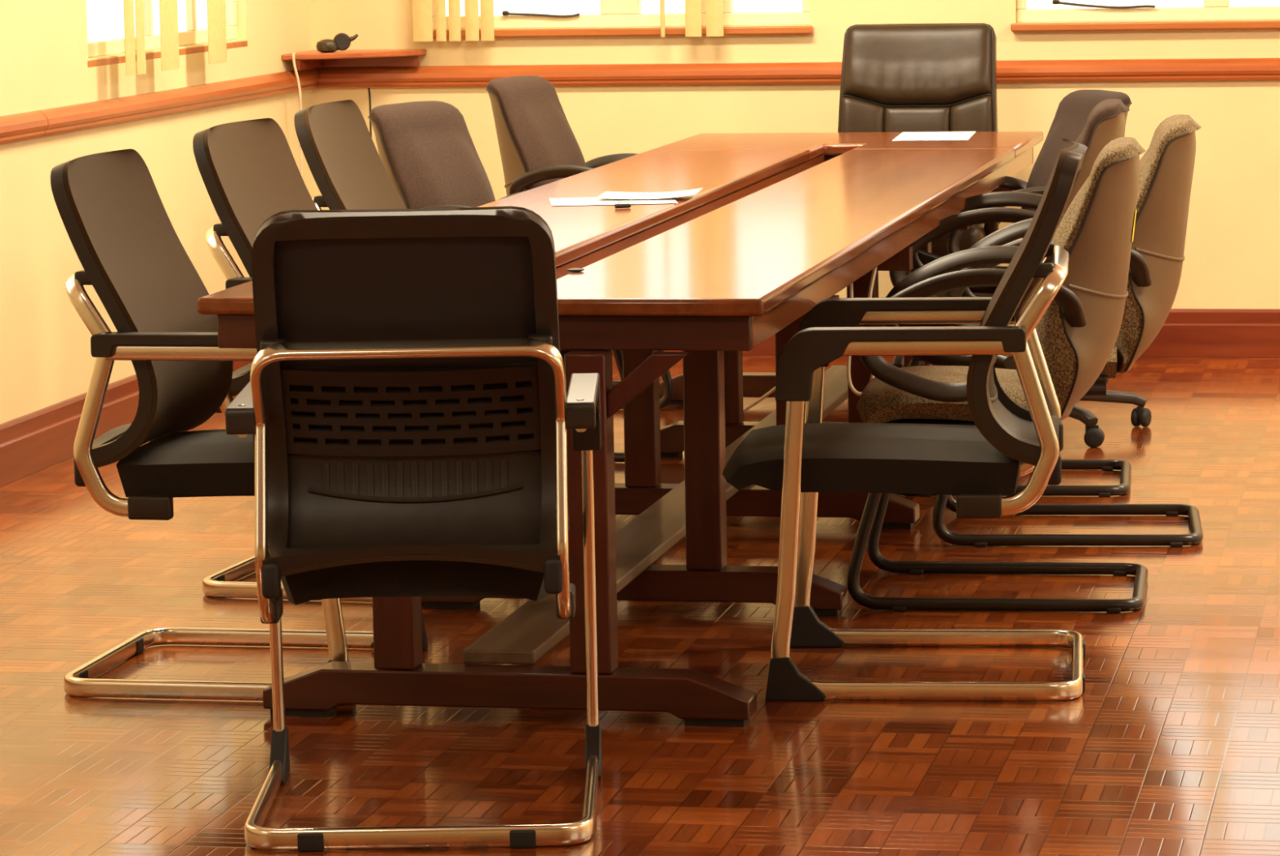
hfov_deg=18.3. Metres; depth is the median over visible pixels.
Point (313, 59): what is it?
corner shelf
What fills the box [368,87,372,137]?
cord
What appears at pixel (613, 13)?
window
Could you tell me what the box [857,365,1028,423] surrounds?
seat cushion
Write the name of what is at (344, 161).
chair
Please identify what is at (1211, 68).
trim
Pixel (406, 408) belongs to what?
chair
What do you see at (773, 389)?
cable
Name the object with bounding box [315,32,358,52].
gadget
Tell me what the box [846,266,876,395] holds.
cable
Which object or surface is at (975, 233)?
seat cushion
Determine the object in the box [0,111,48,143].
trim
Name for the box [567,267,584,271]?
cable grommet
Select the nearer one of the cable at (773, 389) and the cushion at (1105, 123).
the cushion at (1105, 123)
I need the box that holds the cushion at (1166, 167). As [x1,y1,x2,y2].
[1114,114,1200,373]
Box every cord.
[292,52,302,177]
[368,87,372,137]
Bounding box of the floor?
[0,354,1279,855]
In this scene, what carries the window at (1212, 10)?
in the wall at (1232, 251)
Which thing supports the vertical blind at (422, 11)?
attached to the window at (613, 13)
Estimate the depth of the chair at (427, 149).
10.52 m
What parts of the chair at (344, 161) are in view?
frame, seat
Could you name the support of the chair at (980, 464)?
on the floor
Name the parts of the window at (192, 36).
sill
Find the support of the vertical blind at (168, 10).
attached to the window at (192, 36)
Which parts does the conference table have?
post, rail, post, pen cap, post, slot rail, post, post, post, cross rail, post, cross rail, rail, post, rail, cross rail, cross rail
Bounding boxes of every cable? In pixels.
[743,386,775,411]
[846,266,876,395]
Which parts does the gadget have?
spout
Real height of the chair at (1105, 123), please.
0.978 m
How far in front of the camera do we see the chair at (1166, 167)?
9.18 m
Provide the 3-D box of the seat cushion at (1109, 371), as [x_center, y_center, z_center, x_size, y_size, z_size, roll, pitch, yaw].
[0.918,-0.180,9.397,0.415,0.102,0.470,0,8,7]
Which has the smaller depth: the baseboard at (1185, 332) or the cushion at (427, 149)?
the cushion at (427, 149)
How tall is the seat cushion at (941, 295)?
0.102 m
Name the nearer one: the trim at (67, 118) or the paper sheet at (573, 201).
the paper sheet at (573, 201)
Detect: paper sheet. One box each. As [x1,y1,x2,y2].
[549,197,677,205]
[595,187,702,199]
[893,131,975,140]
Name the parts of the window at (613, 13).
sill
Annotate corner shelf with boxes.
[281,48,426,70]
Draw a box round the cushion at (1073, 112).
[1021,89,1131,238]
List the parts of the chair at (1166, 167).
armrest, armrest, frame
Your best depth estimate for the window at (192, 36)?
11.99 m
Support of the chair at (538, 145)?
on the floor
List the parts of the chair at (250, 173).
frame, armrest, frame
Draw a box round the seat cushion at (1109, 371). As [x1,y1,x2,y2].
[1003,324,1116,378]
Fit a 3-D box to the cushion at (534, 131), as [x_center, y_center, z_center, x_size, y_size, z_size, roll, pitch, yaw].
[-0.309,-0.772,12.074,0.245,0.586,0.464,2,8,19]
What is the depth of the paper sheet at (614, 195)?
9.67 m
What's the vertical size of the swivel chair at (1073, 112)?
0.951 m
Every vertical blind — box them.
[123,0,226,75]
[412,0,494,41]
[660,0,723,36]
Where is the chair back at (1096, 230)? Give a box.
[1035,137,1145,411]
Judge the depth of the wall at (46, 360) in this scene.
11.06 m
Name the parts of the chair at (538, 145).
armrest, armrest, frame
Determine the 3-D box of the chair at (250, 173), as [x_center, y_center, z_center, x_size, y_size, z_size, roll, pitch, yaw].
[-0.594,-0.168,8.848,0.690,1.028,0.594,1,8,15]
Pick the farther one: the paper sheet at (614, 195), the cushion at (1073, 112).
the cushion at (1073, 112)
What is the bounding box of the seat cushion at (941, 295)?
[897,293,993,326]
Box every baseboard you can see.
[0,360,253,487]
[611,308,1279,357]
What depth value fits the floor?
7.41 m
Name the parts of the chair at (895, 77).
panel, leg, panel, panel, armrest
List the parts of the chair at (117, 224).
frame, armrest, seat, frame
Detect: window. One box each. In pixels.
[87,0,247,66]
[431,0,813,38]
[1010,0,1279,31]
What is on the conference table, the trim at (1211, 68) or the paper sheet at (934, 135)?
the paper sheet at (934, 135)
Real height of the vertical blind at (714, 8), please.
1.342 m
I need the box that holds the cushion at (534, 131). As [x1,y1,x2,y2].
[486,75,586,190]
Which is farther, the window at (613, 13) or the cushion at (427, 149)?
the window at (613, 13)
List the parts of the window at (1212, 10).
sill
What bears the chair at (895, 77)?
on the floor
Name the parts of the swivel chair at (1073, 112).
armrest, armrest, leg, leg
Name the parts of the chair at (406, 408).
armrest, frame, slotted plate, lumbar plate, frame, seat, armrest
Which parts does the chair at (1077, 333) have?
armrest, armrest, frame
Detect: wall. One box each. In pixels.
[0,0,315,424]
[310,0,1279,309]
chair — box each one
[50,148,428,701]
[192,117,423,604]
[225,205,602,852]
[293,99,571,361]
[368,101,624,462]
[485,75,673,409]
[722,138,1087,702]
[824,22,999,371]
[846,137,1147,613]
[888,98,1131,497]
[906,89,1151,448]
[932,114,1203,546]
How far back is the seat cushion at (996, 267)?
11.19 m
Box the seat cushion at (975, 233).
[931,223,986,256]
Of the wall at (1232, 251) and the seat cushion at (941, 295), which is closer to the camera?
the seat cushion at (941, 295)
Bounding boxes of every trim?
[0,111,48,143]
[36,68,319,136]
[314,57,1279,88]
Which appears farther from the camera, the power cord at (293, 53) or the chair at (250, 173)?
the power cord at (293, 53)
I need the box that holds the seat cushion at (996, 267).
[906,266,1008,293]
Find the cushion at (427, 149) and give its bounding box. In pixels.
[368,101,495,208]
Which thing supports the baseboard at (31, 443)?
attached to the wall at (46, 360)
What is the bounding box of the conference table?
[196,131,1043,727]
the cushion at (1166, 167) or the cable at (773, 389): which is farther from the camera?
the cable at (773, 389)
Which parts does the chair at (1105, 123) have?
armrest, armrest, frame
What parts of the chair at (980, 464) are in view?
seat, armrest, armrest, frame, slotted plate, lumbar plate, frame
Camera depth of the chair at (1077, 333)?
8.36 m
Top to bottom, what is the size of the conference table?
0.800 m
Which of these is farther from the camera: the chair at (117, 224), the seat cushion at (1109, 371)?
the seat cushion at (1109, 371)
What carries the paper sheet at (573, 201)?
on the conference table
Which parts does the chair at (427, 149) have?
armrest, armrest, frame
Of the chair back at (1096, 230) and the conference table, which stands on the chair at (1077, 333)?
the chair back at (1096, 230)
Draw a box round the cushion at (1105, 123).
[1075,98,1129,146]

